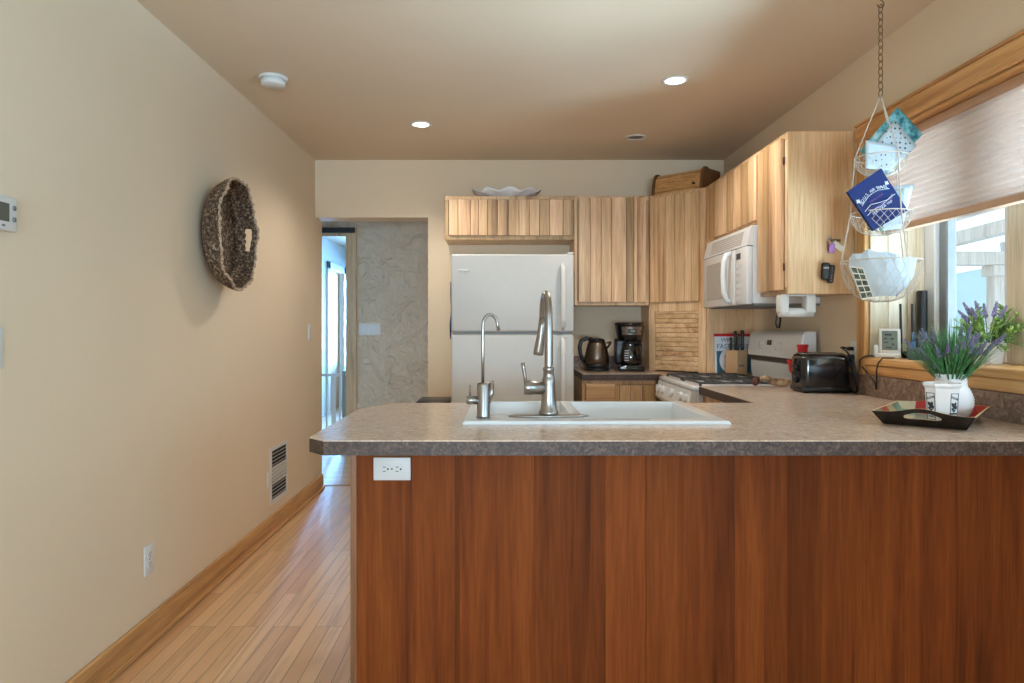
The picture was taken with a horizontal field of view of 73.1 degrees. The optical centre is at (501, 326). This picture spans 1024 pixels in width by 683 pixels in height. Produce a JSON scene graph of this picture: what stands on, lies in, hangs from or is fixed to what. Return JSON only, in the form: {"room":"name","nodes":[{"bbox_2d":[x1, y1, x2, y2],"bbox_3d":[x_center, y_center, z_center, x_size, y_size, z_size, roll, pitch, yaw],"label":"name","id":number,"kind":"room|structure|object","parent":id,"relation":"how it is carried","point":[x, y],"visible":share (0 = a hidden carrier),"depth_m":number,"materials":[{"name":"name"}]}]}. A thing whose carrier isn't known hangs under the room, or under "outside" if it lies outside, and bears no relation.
{"room":"kitchen","nodes":[
{"label":"kitchen","id":0,"kind":"room"},
{"bbox_2d":[0,0,321,682],"bbox_3d":[-1.430,0.000,0.865,0.130,2.440,8.730,0,0,0],"label":"wall","id":1,"kind":"structure","parent":0,"point":[145,398],"depth_m":2.51,"materials":[{"name":"paint"}]},
{"bbox_2d":[0,327,2,368],"bbox_3d":[-1.361,0.057,1.847,0.008,0.114,0.070,0,0,0],"label":"switch plate","id":2,"kind":"object","parent":1,"relation":"attached to","point":[1,328],"visible":1,"depth_m":1.87,"materials":[{"name":"white plastic"}]},
{"bbox_2d":[0,195,16,232],"bbox_3d":[-1.352,-0.308,1.837,0.026,0.094,0.145,0,0,0],"label":"thermostat","id":3,"kind":"object","parent":1,"relation":"attached to","point":[8,205],"visible":1,"depth_m":1.88,"materials":[{"name":"white plastic"}]},
{"bbox_2d":[144,542,153,576],"bbox_3d":[-1.360,0.895,2.660,0.009,0.114,0.070,0,0,0],"label":"outlet plate","id":4,"kind":"object","parent":1,"relation":"attached to","point":[149,549],"visible":1,"depth_m":2.65,"materials":[{"name":"white plastic"}]},
{"bbox_2d":[147,550,151,557],"bbox_3d":[-1.357,0.875,2.660,0.003,0.027,0.033,0,0,0],"label":"receptacle","id":5,"kind":"object","parent":4,"relation":"attached to","point":[149,552],"depth_m":2.65,"materials":[{"name":"white plastic"}]},
{"bbox_2d":[147,560,151,567],"bbox_3d":[-1.357,0.914,2.660,0.003,0.027,0.033,0,0,0],"label":"receptacle","id":6,"kind":"object","parent":4,"relation":"attached to","point":[149,562],"depth_m":2.65,"materials":[{"name":"white plastic"}]},
{"bbox_2d":[65,474,324,682],"bbox_3d":[-1.357,1.164,0.960,0.016,0.112,8.520,0,0,0],"label":"baseboard","id":7,"kind":"structure","parent":1,"relation":"attached to","point":[99,669],"depth_m":2.89,"materials":[{"name":"brown wood"}]},
{"bbox_2d":[201,177,259,290],"bbox_3d":[-1.293,-0.435,3.266,0.133,0.536,0.486,0,0,0],"label":"woven basket","id":8,"kind":"object","parent":1,"relation":"attached to","point":[228,210],"visible":1,"depth_m":3.35,"materials":[{"name":"brown wicker"}]},
{"bbox_2d":[267,440,287,505],"bbox_3d":[-1.361,0.885,4.192,0.012,0.340,0.385,0,0,0],"label":"air vent","id":9,"kind":"object","parent":1,"relation":"in","point":[277,478],"visible":1,"depth_m":4.20,"materials":[{"name":"white plastic"}]},
{"bbox_2d":[308,324,310,339],"bbox_3d":[-1.361,0.037,4.885,0.008,0.114,0.070,0,0,0],"label":"switch plate","id":10,"kind":"object","parent":1,"relation":"attached to","point":[309,325],"visible":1,"depth_m":4.87,"materials":[{"name":"white plastic"}]},
{"bbox_2d":[111,407,349,682],"bbox_3d":[0.075,1.250,4.050,5.350,0.060,15.100,0,0,0],"label":"floor","id":11,"kind":"structure","parent":0,"point":[282,615],"depth_m":2.90,"materials":[{"name":"brown wood"}]},
{"bbox_2d":[322,371,345,426],"bbox_3d":[-1.855,0.820,6.643,0.750,0.800,0.035,0,0,0],"label":"baby gate","id":12,"kind":"object","parent":11,"relation":"on","point":[343,374],"visible":0.3,"depth_m":6.63,"materials":[{"name":"white metal"}]},
{"bbox_2d":[324,484,349,485],"bbox_3d":[-1.050,1.223,5.312,1.100,0.014,0.045,0,0,0],"label":"floor transition strip","id":13,"kind":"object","parent":11,"relation":"on","point":[324,484],"depth_m":5.31,"materials":[{"name":"brown wood"}]},
{"bbox_2d":[416,397,450,402],"bbox_3d":[-0.432,0.842,4.430,0.205,0.757,0.310,0,0,0],"label":"waste bin","id":14,"kind":"object","parent":11,"relation":"on","point":[422,399],"visible":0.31,"depth_m":4.35,"materials":[{"name":"black plastic"}]},
{"bbox_2d":[451,252,573,402],"bbox_3d":[0.064,0.382,4.569,0.748,1.677,0.843,0,0,0],"label":"refrigerator","id":15,"kind":"object","parent":11,"relation":"on","point":[510,287],"visible":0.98,"depth_m":4.21,"materials":[{"name":"grey plastic"}]},
{"bbox_2d":[450,282,451,338],"bbox_3d":[-0.321,-0.112,4.350,0.011,0.375,0.112,0,0,0],"label":"pot holder","id":16,"kind":"object","parent":15,"relation":"hanging from","point":[450,282],"visible":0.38,"depth_m":4.30,"materials":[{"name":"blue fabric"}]},
{"bbox_2d":[574,375,655,400],"bbox_3d":[0.755,0.781,4.726,0.480,0.878,0.599,0,0,0],"label":"base cabinet","id":17,"kind":"object","parent":11,"relation":"on","point":[584,390],"visible":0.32,"depth_m":4.43,"materials":[{"name":"brown wood"}]},
{"bbox_2d":[574,356,751,380],"bbox_3d":[1.067,0.276,4.651,1.103,0.132,0.777,0,0,0],"label":"countertop","id":18,"kind":"structure","parent":17,"relation":"on","point":[612,374],"depth_m":4.45,"materials":[{"name":"laminate"}]},
{"bbox_2d":[578,336,611,371],"bbox_3d":[0.641,0.182,4.726,0.194,0.235,0.176,0,0,38],"label":"electric kettle","id":19,"kind":"object","parent":18,"relation":"on","point":[596,359],"visible":1,"depth_m":4.66,"materials":[{"name":"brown metal"}]},
{"bbox_2d":[614,322,644,371],"bbox_3d":[0.872,0.134,4.712,0.208,0.330,0.247,0,0,0],"label":"coffee maker","id":20,"kind":"object","parent":18,"relation":"on","point":[628,342],"visible":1,"depth_m":4.63,"materials":[{"name":"black plastic"}]},
{"bbox_2d":[641,187,753,372],"bbox_3d":[1.315,-0.299,4.736,0.606,1.197,0.605,0,0,0],"label":"cabinet","id":21,"kind":"object","parent":18,"relation":"on","point":[678,335],"visible":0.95,"depth_m":4.55,"materials":[{"name":"brown wood"}]},
{"bbox_2d":[655,311,697,371],"bbox_3d":[1.163,0.087,4.595,0.324,0.410,0.017,0,0,45],"label":"shutter","id":22,"kind":"object","parent":21,"relation":"hanging from","point":[676,332],"depth_m":4.59,"materials":[{"name":"brown wood"}]},
{"bbox_2d":[652,166,719,195],"bbox_3d":[1.241,-0.974,4.675,0.378,0.150,0.254,0,0,45],"label":"bread box","id":23,"kind":"object","parent":21,"relation":"on","point":[700,178],"visible":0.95,"depth_m":4.58,"materials":[{"name":"brown wood"}]},
{"bbox_2d":[714,334,751,373],"bbox_3d":[1.475,0.173,4.412,0.230,0.260,0.039,0,0,0],"label":"cookbook","id":24,"kind":"object","parent":18,"relation":"on","point":[721,341],"visible":0.62,"depth_m":4.41,"materials":[{"name":"white paper"}]},
{"bbox_2d":[719,346,740,371],"bbox_3d":[1.475,0.213,4.399,0.180,0.180,0.014,0,0,0],"label":"print","id":25,"kind":"object","parent":24,"relation":"attached to","point":[722,349],"depth_m":4.40},
{"bbox_2d":[717,351,750,372],"bbox_3d":[1.478,0.223,4.399,0.217,0.139,0.011,0,0,0],"label":"picture","id":26,"kind":"object","parent":24,"relation":"attached to","point":[721,355],"depth_m":4.40},
{"bbox_2d":[726,330,746,374],"bbox_3d":[1.466,0.159,4.314,0.100,0.281,0.091,0,0,-32],"label":"knife block","id":27,"kind":"object","parent":18,"relation":"on","point":[736,359],"visible":0.94,"depth_m":4.29,"materials":[{"name":"brown wood"}]},
{"bbox_2d":[350,396,1023,682],"bbox_3d":[0.577,0.780,2.804,2.084,0.880,1.377,0,0,0],"label":"base cabinet","id":28,"kind":"object","parent":11,"relation":"on","point":[466,569],"visible":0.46,"depth_m":2.12,"materials":[{"name":"red wood"}]},
{"bbox_2d":[373,457,410,479],"bbox_3d":[-0.337,0.435,2.115,0.114,0.070,0.009,0,0,0],"label":"outlet plate","id":29,"kind":"object","parent":28,"relation":"attached to","point":[384,468],"visible":1,"depth_m":2.11,"materials":[{"name":"white plastic"}]},
{"bbox_2d":[381,464,389,474],"bbox_3d":[-0.356,0.435,2.112,0.027,0.033,0.003,0,0,0],"label":"receptacle","id":30,"kind":"object","parent":29,"relation":"attached to","point":[385,468],"depth_m":2.11,"materials":[{"name":"white plastic"}]},
{"bbox_2d":[394,464,402,474],"bbox_3d":[-0.318,0.435,2.112,0.027,0.033,0.003,0,0,0],"label":"receptacle","id":31,"kind":"object","parent":29,"relation":"attached to","point":[398,468],"depth_m":2.11,"materials":[{"name":"white plastic"}]},
{"bbox_2d":[309,372,1023,455],"bbox_3d":[0.547,0.275,2.663,2.144,0.130,1.677,0,0,0],"label":"countertop","id":32,"kind":"structure","parent":28,"relation":"on","point":[764,420],"depth_m":1.96,"materials":[{"name":"stone"}]},
{"bbox_2d":[466,313,499,417],"bbox_3d":[-0.058,0.121,2.195,0.112,0.332,0.044,0,0,-9],"label":"filter faucet","id":33,"kind":"object","parent":32,"relation":"on","point":[485,391],"visible":1,"depth_m":2.19,"materials":[{"name":"silver metal"}]},
{"bbox_2d":[508,290,588,417],"bbox_3d":[0.173,0.083,2.265,0.235,0.409,0.230,0,0,26],"label":"kitchen faucet","id":34,"kind":"object","parent":32,"relation":"on","point":[544,338],"visible":1,"depth_m":2.21,"materials":[{"name":"silver metal"}]},
{"bbox_2d":[462,401,730,424],"bbox_3d":[0.290,0.383,2.400,0.826,0.190,0.570,0,0,0],"label":"sink","id":35,"kind":"object","parent":32,"relation":"in","point":[599,412],"visible":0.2,"depth_m":2.62,"materials":[{"name":"white ceramic"}]},
{"bbox_2d":[752,375,790,385],"bbox_3d":[1.346,0.269,3.452,0.190,0.055,0.040,0,0,4],"label":"ladle","id":36,"kind":"object","parent":32,"relation":"on","point":[756,380],"visible":0.99,"depth_m":3.44,"materials":[{"name":"brown wood"}]},
{"bbox_2d":[787,344,808,373],"bbox_3d":[1.495,0.193,3.449,0.119,0.212,0.096,0,0,-34],"label":"pitcher","id":37,"kind":"object","parent":32,"relation":"on","point":[801,348],"visible":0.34,"depth_m":3.44,"materials":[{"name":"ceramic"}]},
{"bbox_2d":[790,352,850,392],"bbox_3d":[1.468,0.209,3.200,0.231,0.181,0.170,0,0,2],"label":"toaster","id":38,"kind":"object","parent":32,"relation":"on","point":[811,371],"visible":1,"depth_m":3.12,"materials":[{"name":"black plastic"}]},
{"bbox_2d":[840,346,857,392],"bbox_3d":[1.584,0.193,3.185,0.065,0.210,0.189,0,0,14],"label":"cord","id":39,"kind":"object","parent":32,"relation":"on","point":[842,347],"visible":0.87,"depth_m":3.10,"materials":[{"name":"black plastic"}]},
{"bbox_2d":[871,400,990,429],"bbox_3d":[1.364,0.271,2.186,0.268,0.058,0.402,0,0,41],"label":"serving tray","id":40,"kind":"object","parent":32,"relation":"on","point":[908,413],"visible":0.75,"depth_m":2.09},
{"bbox_2d":[922,381,961,420],"bbox_3d":[1.345,0.231,2.110,0.101,0.121,0.101,0,0,-16],"label":"canister","id":41,"kind":"object","parent":40,"relation":"on","point":[942,397],"visible":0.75,"depth_m":2.08,"materials":[{"name":"white ceramic"}]},
{"bbox_2d":[928,402,933,409],"bbox_3d":[1.305,0.241,2.099,0.003,0.031,0.022,0,0,-15],"label":"print","id":42,"kind":"object","parent":41,"relation":"on","point":[930,404],"depth_m":2.10},
{"bbox_2d":[951,402,956,411],"bbox_3d":[1.356,0.241,2.070,0.022,0.031,0.003,0,0,-15],"label":"print","id":43,"kind":"object","parent":41,"relation":"on","point":[953,404],"depth_m":2.07},
{"bbox_2d":[879,314,1021,416],"bbox_3d":[1.453,0.123,2.259,0.350,0.337,0.385,0,0,17],"label":"vase","id":44,"kind":"object","parent":40,"relation":"on","point":[949,362],"visible":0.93,"depth_m":2.19,"materials":[{"name":"white ceramic"}]},
{"bbox_2d":[655,331,815,402],"bbox_3d":[1.257,0.622,3.882,0.686,1.197,0.750,0,0,0],"label":"gas range","id":45,"kind":"object","parent":11,"relation":"on","point":[769,351],"visible":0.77,"depth_m":3.82,"materials":[{"name":"white metal"}]},
{"bbox_2d":[659,376,791,390],"bbox_3d":[1.284,0.313,3.882,0.632,0.022,0.750,0,0,0],"label":"cooktop","id":46,"kind":"object","parent":45,"relation":"in","point":[680,383],"depth_m":3.75,"materials":[{"name":"white metal"}]},
{"bbox_2d":[322,237,345,416],"bbox_3d":[-1.000,0.000,9.160,3.200,2.440,4.880,0,0,0],"label":"wall","id":47,"kind":"structure","parent":0,"point":[332,252],"depth_m":9.52,"materials":[{"name":"paint"}]},
{"bbox_2d":[331,272,340,407],"bbox_3d":[-2.470,0.205,10.065,0.060,2.010,0.810,0,0,0],"label":"window","id":48,"kind":"structure","parent":47,"relation":"in","point":[335,278],"depth_m":10.23,"materials":[{"name":"glass"}]},
{"bbox_2d":[327,261,345,414],"bbox_3d":[-2.408,0.155,10.060,0.025,2.130,1.060,0,0,0],"label":"trim","id":49,"kind":"structure","parent":47,"relation":"attached to","point":[330,266],"depth_m":9.64,"materials":[{"name":"white plastic"}]},
{"bbox_2d":[322,221,427,409],"bbox_3d":[-0.700,0.000,6.660,3.800,2.440,0.120,0,0,0],"label":"wall","id":50,"kind":"structure","parent":0,"point":[392,256],"depth_m":6.60,"materials":[{"name":"paint"}]},
{"bbox_2d":[322,227,354,232],"bbox_3d":[-1.850,-0.920,6.566,0.900,0.050,0.037,0,0,0],"label":"door track","id":51,"kind":"object","parent":50,"relation":"attached to","point":[324,229],"visible":0.47,"depth_m":6.55,"materials":[{"name":"black metal"}]},
{"bbox_2d":[322,227,356,415],"bbox_3d":[-1.863,0.135,6.589,0.955,2.170,0.022,0,0,0],"label":"trim","id":52,"kind":"structure","parent":50,"relation":"attached to","point":[351,238],"depth_m":6.58,"materials":[{"name":"wood"}]},
{"bbox_2d":[359,323,380,334],"bbox_3d":[-1.261,0.019,6.596,0.201,0.105,0.008,0,0,0],"label":"switch plate","id":53,"kind":"object","parent":50,"relation":"attached to","point":[364,328],"visible":1,"depth_m":6.59,"materials":[{"name":"white plastic"}]},
{"bbox_2d":[315,160,723,400],"bbox_3d":[0.177,0.000,5.130,3.085,2.440,0.180,0,0,0],"label":"wall","id":54,"kind":"structure","parent":0,"point":[345,190],"depth_m":5.04,"materials":[{"name":"paint"}]},
{"bbox_2d":[445,196,573,244],"bbox_3d":[0.060,-0.748,4.875,0.905,0.300,0.327,0,0,0],"label":"upper cabinet","id":55,"kind":"object","parent":54,"relation":"attached to","point":[469,220],"visible":1,"depth_m":4.71,"materials":[{"name":"brown wood"}]},
{"bbox_2d":[472,186,540,195],"bbox_3d":[0.034,-0.933,4.859,0.485,0.069,0.268,0,0,0],"label":"scalloped dish","id":56,"kind":"object","parent":55,"relation":"on","point":[509,190],"visible":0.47,"depth_m":4.78,"materials":[{"name":"white ceramic"}]},
{"bbox_2d":[574,356,615,367],"bbox_3d":[0.762,0.255,5.029,0.495,0.090,0.020,0,0,0],"label":"backsplash","id":57,"kind":"structure","parent":54,"relation":"attached to","point":[578,363],"depth_m":5.02,"materials":[{"name":"laminate"}]},
{"bbox_2d":[570,195,648,306],"bbox_3d":[0.750,-0.523,4.872,0.513,0.750,0.334,0,0,0],"label":"upper cabinet","id":58,"kind":"object","parent":54,"relation":"attached to","point":[609,247],"visible":0.92,"depth_m":4.71,"materials":[{"name":"brown wood"}]},
{"bbox_2d":[137,0,935,247],"bbox_3d":[0.075,-1.260,4.050,5.350,0.080,15.100,0,0,0],"label":"ceiling","id":59,"kind":"structure","parent":0,"point":[492,79],"depth_m":3.23,"materials":[{"name":"paint"}]},
{"bbox_2d":[258,72,287,89],"bbox_3d":[-1.117,-1.198,3.370,0.138,0.044,0.138,0,0,0],"label":"smoke detector","id":60,"kind":"object","parent":59,"relation":"attached to","point":[271,80],"visible":1,"depth_m":3.33,"materials":[{"name":"white plastic"}]},
{"bbox_2d":[410,121,431,127],"bbox_3d":[-0.487,-1.217,4.150,0.132,0.006,0.132,0,0,0],"label":"recessed light","id":61,"kind":"object","parent":59,"relation":"in","point":[418,124],"visible":1,"depth_m":4.14,"materials":[{"name":"white plastic"}]},
{"bbox_2d":[626,134,645,139],"bbox_3d":[0.860,-1.217,4.430,0.132,0.006,0.132,0,0,0],"label":"recessed light","id":62,"kind":"object","parent":59,"relation":"in","point":[634,136],"visible":1,"depth_m":4.42,"materials":[{"name":"white plastic"}]},
{"bbox_2d":[662,75,688,85],"bbox_3d":[0.856,-1.217,3.410,0.132,0.006,0.132,0,0,0],"label":"recessed light","id":63,"kind":"object","parent":59,"relation":"in","point":[678,79],"visible":1,"depth_m":3.40,"materials":[{"name":"white plastic"}]},
{"bbox_2d":[840,0,923,302],"bbox_3d":[1.363,-0.655,2.500,0.284,1.130,0.265,0,0,0],"label":"hanging basket","id":64,"kind":"object","parent":59,"relation":"hanging from","point":[880,96],"depth_m":2.45,"materials":[{"name":"white metal"}]},
{"bbox_2d":[846,169,906,230],"bbox_3d":[1.330,-0.451,2.446,0.223,0.224,0.028,0,0,-7],"label":"booklet","id":65,"kind":"object","parent":64,"relation":"in","point":[875,191],"visible":0.99,"depth_m":2.44,"materials":[{"name":"blue paper"}]},
{"bbox_2d":[865,140,895,170],"bbox_3d":[1.346,-0.610,2.455,0.106,0.109,0.009,0,0,0],"label":"wrapper","id":66,"kind":"object","parent":64,"relation":"in","point":[870,146],"visible":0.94,"depth_m":2.45,"materials":[{"name":"paper"}]},
{"bbox_2d":[849,208,912,235],"bbox_3d":[1.372,-0.373,2.500,0.204,0.083,0.204,0,0,0],"label":"tier","id":67,"kind":"object","parent":64,"relation":"on","point":[902,227],"depth_m":2.46,"materials":[{"name":"white metal"}]},
{"bbox_2d":[853,151,908,176],"bbox_3d":[1.372,-0.582,2.500,0.176,0.071,0.176,0,0,0],"label":"tier","id":68,"kind":"object","parent":64,"relation":"on","point":[906,155],"depth_m":2.46,"materials":[{"name":"white metal"}]},
{"bbox_2d":[840,257,923,302],"bbox_3d":[1.372,-0.165,2.500,0.266,0.150,0.266,0,0,0],"label":"bowl","id":69,"kind":"object","parent":64,"relation":"on","point":[921,263],"depth_m":2.43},
{"bbox_2d":[849,249,917,296],"bbox_3d":[1.373,-0.194,2.455,0.238,0.167,0.095,0,0,0],"label":"bundle","id":70,"kind":"object","parent":64,"relation":"in","point":[868,253],"visible":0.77,"depth_m":2.43,"materials":[{"name":"white fabric"}]},
{"bbox_2d":[864,120,916,171],"bbox_3d":[1.397,-0.649,2.478,0.203,0.192,0.022,0,0,-7],"label":"envelope","id":71,"kind":"object","parent":64,"relation":"in","point":[904,142],"visible":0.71,"depth_m":2.48,"materials":[{"name":"paper"}]},
{"bbox_2d":[860,107,922,173],"bbox_3d":[1.426,-0.675,2.518,0.253,0.257,0.024,0,0,-9],"label":"package","id":72,"kind":"object","parent":64,"relation":"in","point":[911,130],"visible":0.38,"depth_m":2.52},
{"bbox_2d":[877,184,913,231],"bbox_3d":[1.427,-0.432,2.505,0.144,0.178,0.015,0,0,-8],"label":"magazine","id":73,"kind":"object","parent":64,"relation":"in","point":[908,188],"visible":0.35,"depth_m":2.50,"materials":[{"name":"white paper"}]},
{"bbox_2d":[894,188,904,201],"bbox_3d":[1.418,-0.453,2.480,0.068,0.095,0.005,0,0,-7],"label":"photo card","id":74,"kind":"object","parent":64,"relation":"in","point":[902,189],"visible":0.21,"depth_m":2.48,"materials":[{"name":"paper"}]},
{"bbox_2d":[752,377,759,385],"bbox_3d":[1.272,0.272,3.455,0.040,0.047,0.036,0,0,0],"label":"bowl","id":75,"kind":"object","parent":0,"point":[756,380],"depth_m":3.44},
{"bbox_2d":[724,0,1023,392],"bbox_3d":[1.790,0.000,3.060,0.340,2.440,4.320,0,0,0],"label":"wall","id":76,"kind":"structure","parent":0,"point":[945,35],"depth_m":3.00,"materials":[{"name":"paint"}]},
{"bbox_2d":[706,151,759,244],"bbox_3d":[1.454,-0.712,3.965,0.327,0.373,0.930,0,0,0],"label":"upper cabinet","id":77,"kind":"object","parent":76,"relation":"attached to","point":[732,199],"visible":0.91,"depth_m":3.85,"materials":[{"name":"brown wood"}]},
{"bbox_2d":[703,225,819,308],"bbox_3d":[1.399,-0.313,3.881,0.437,0.410,0.756,0,0,0],"label":"microwave","id":78,"kind":"object","parent":77,"relation":"attached to","point":[730,263],"visible":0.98,"depth_m":3.70,"materials":[{"name":"white plastic"}]},
{"bbox_2d":[704,225,752,259],"bbox_3d":[1.260,-0.467,3.881,0.031,0.102,0.756,0,0,0],"label":"vent grille","id":79,"kind":"object","parent":78,"relation":"attached to","point":[740,240],"depth_m":3.77,"materials":[{"name":"white plastic"}]},
{"bbox_2d":[775,313,780,327],"bbox_3d":[1.555,-0.052,3.877,0.066,0.120,0.019,0,0,-45],"label":"power cord","id":80,"kind":"object","parent":78,"relation":"hanging from","point":[776,313],"visible":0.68,"depth_m":3.86,"materials":[{"name":"black plastic"}]},
{"bbox_2d":[758,131,854,296],"bbox_3d":[1.455,-0.525,3.332,0.328,0.746,0.334,0,0,0],"label":"upper cabinet","id":81,"kind":"object","parent":76,"relation":"attached to","point":[805,178],"visible":0.97,"depth_m":3.17,"materials":[{"name":"brown wood"}]},
{"bbox_2d":[776,294,815,316],"bbox_3d":[1.377,-0.099,3.235,0.165,0.105,0.070,0,0,0],"label":"towel holder","id":82,"kind":"object","parent":81,"relation":"attached to","point":[808,309],"visible":1,"depth_m":3.21,"materials":[{"name":"white plastic"}]},
{"bbox_2d":[821,262,834,282],"bbox_3d":[1.488,-0.248,3.154,0.062,0.097,0.023,0,0,0],"label":"key","id":83,"kind":"object","parent":81,"relation":"attached to","point":[827,270],"visible":1,"depth_m":3.15,"materials":[{"name":"black plastic"}]},
{"bbox_2d":[827,237,842,252],"bbox_3d":[1.526,-0.375,3.154,0.080,0.075,0.022,0,0,0],"label":"keychain","id":84,"kind":"object","parent":81,"relation":"hanging from","point":[831,247],"visible":0.98,"depth_m":3.15,"materials":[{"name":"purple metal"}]},
{"bbox_2d":[850,341,856,365],"bbox_3d":[1.615,0.122,3.165,0.009,0.114,0.070,0,0,0],"label":"outlet plate","id":85,"kind":"object","parent":76,"relation":"attached to","point":[852,343],"visible":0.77,"depth_m":3.15,"materials":[{"name":"white plastic"}]},
{"bbox_2d":[847,354,874,384],"bbox_3d":[1.598,0.189,3.084,0.057,0.138,0.196,0,0,-9],"label":"cord","id":86,"kind":"object","parent":85,"relation":"attached to","point":[852,355],"visible":0.9,"depth_m":3.07,"materials":[{"name":"black plastic"}]},
{"bbox_2d":[857,140,868,374],"bbox_3d":[1.609,-0.307,3.078,0.022,1.035,0.068,0,0,0],"label":"trim","id":87,"kind":"structure","parent":76,"relation":"attached to","point":[862,240],"depth_m":3.06,"materials":[{"name":"brown wood"}]},
{"bbox_2d":[861,357,894,389],"bbox_3d":[1.616,0.197,2.969,0.068,0.141,0.145,0,0,0],"label":"cord","id":88,"kind":"object","parent":76,"relation":"hanging from","point":[879,361],"visible":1,"depth_m":2.93,"materials":[{"name":"black plastic"}]},
{"bbox_2d":[869,169,923,357],"bbox_3d":[1.741,-0.345,2.150,0.242,0.960,1.808,0,0,0],"label":"trim","id":89,"kind":"structure","parent":76,"relation":"attached to","point":[882,315],"depth_m":3.04,"materials":[{"name":"brown wood"}]},
{"bbox_2d":[848,372,1023,424],"bbox_3d":[1.609,0.255,2.643,0.020,0.090,1.633,0,0,0],"label":"backsplash","id":90,"kind":"structure","parent":76,"relation":"attached to","point":[1009,407],"depth_m":2.64,"materials":[{"name":"laminate"}]},
{"bbox_2d":[854,29,1023,143],"bbox_3d":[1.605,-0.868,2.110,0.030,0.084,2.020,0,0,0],"label":"trim","id":91,"kind":"structure","parent":76,"relation":"attached to","point":[1009,52],"depth_m":2.42,"materials":[{"name":"brown wood"}]},
{"bbox_2d":[865,365,1023,394],"bbox_3d":[1.610,0.187,2.071,0.020,0.042,1.942,0,0,0],"label":"trim","id":92,"kind":"structure","parent":76,"relation":"attached to","point":[978,382],"depth_m":2.36,"materials":[{"name":"brown wood"}]},
{"bbox_2d":[865,358,1023,380],"bbox_3d":[1.777,0.150,2.143,0.366,0.030,1.787,0,0,0],"label":"trim","id":93,"kind":"structure","parent":76,"relation":"attached to","point":[1003,371],"depth_m":2.36,"materials":[{"name":"brown wood"}]},
{"bbox_2d":[874,329,900,357],"bbox_3d":[1.669,0.071,2.990,0.101,0.128,0.053,0,0,26],"label":"clock","id":94,"kind":"object","parent":93,"relation":"on","point":[886,336],"visible":0.97,"depth_m":2.98,"materials":[{"name":"white plastic"}]},
{"bbox_2d":[899,304,913,357],"bbox_3d":[1.756,0.017,2.930,0.089,0.235,0.110,0,0,0],"label":"router","id":95,"kind":"object","parent":93,"relation":"on","point":[903,355],"visible":0.45,"depth_m":2.97,"materials":[{"name":"black plastic"}]},
{"bbox_2d":[907,332,931,359],"bbox_3d":[1.736,0.078,2.841,0.112,0.113,0.062,0,0,0],"label":"switch","id":96,"kind":"object","parent":93,"relation":"on","point":[913,337],"visible":0.38,"depth_m":2.84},
{"bbox_2d":[916,290,927,341],"bbox_3d":[1.826,-0.012,3.000,0.042,0.293,0.042,0,0,0],"label":"cylinder","id":97,"kind":"object","parent":93,"relation":"on","point":[921,295],"visible":0.71,"depth_m":2.98,"materials":[{"name":"black plastic"}]},
{"bbox_2d":[942,300,1023,364],"bbox_3d":[1.752,0.018,2.496,0.215,0.234,0.280,0,0,-5],"label":"plant","id":98,"kind":"object","parent":93,"relation":"on","point":[999,329],"visible":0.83,"depth_m":2.48,"materials":[{"name":"green plant"}]},
{"bbox_2d":[881,72,1023,233],"bbox_3d":[1.686,-0.609,2.156,0.052,0.406,1.752,0,0,0],"label":"cellular shade","id":99,"kind":"object","parent":76,"relation":"attached to","point":[968,158],"visible":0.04,"depth_m":2.47,"materials":[{"name":"beige fabric"}]},
{"bbox_2d":[924,203,1023,364],"bbox_3d":[1.890,-0.345,2.150,0.090,0.960,1.790,0,0,0],"label":"window","id":100,"kind":"structure","parent":76,"relation":"in","point":[939,238],"depth_m":2.92,"materials":[{"name":"white plastic"}]},
{"label":"outside","id":101,"kind":"structure","parent":0,"visible":0},
{"bbox_3d":[31.000,1.695,40.000,58.000,0.050,100.000,0,0,0],"label":"snowy ground","id":102,"kind":"structure","parent":101,"visible":0},
{"bbox_2d":[981,265,1004,342],"bbox_3d":[4.300,0.569,6.000,0.160,2.202,0.160,0,0,0],"label":"porch post","id":103,"kind":"object","parent":102,"relation":"on","point":[994,274],"visible":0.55,"depth_m":5.95,"materials":[{"name":"white wood"}]},
{"bbox_2d":[956,251,1004,265],"bbox_3d":[5.450,-0.592,6.000,6.100,0.117,0.140,0,0,0],"label":"beam","id":104,"kind":"structure","parent":103,"relation":"on","point":[963,258],"depth_m":5.93,"materials":[{"name":"white wood"}]},
{"bbox_2d":[956,219,1004,246],"bbox_3d":[4.222,-0.871,4.945,0.102,0.401,2.996,0,0,-14],"label":"rafter","id":105,"kind":"object","parent":104,"relation":"on","point":[994,229],"visible":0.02,"depth_m":5.73,"materials":[{"name":"white wood"}]},
{"bbox_2d":[956,207,1004,220],"bbox_3d":[3.422,-0.871,4.945,0.102,0.401,2.996,0,0,-14],"label":"rafter","id":106,"kind":"object","parent":104,"relation":"on","point":[969,216],"visible":0.03,"depth_m":5.01,"materials":[{"name":"white wood"}]},
{"bbox_2d":[1000,241,1004,250],"bbox_3d":[5.022,-0.871,4.945,0.102,0.401,2.996,0,0,-14],"label":"rafter","id":107,"kind":"object","parent":104,"relation":"on","point":[1002,244],"visible":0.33,"depth_m":6.35,"materials":[{"name":"white wood"}]},
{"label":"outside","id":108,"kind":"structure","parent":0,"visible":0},
{"bbox_2d":[956,269,985,340],"bbox_3d":[66.500,-2.479,56.500,93.000,8.598,63.000,0,0,0],"label":"sky","id":109,"kind":"structure","parent":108,"point":[970,285],"depth_m":63.56,"materials":[{"name":"blue"}]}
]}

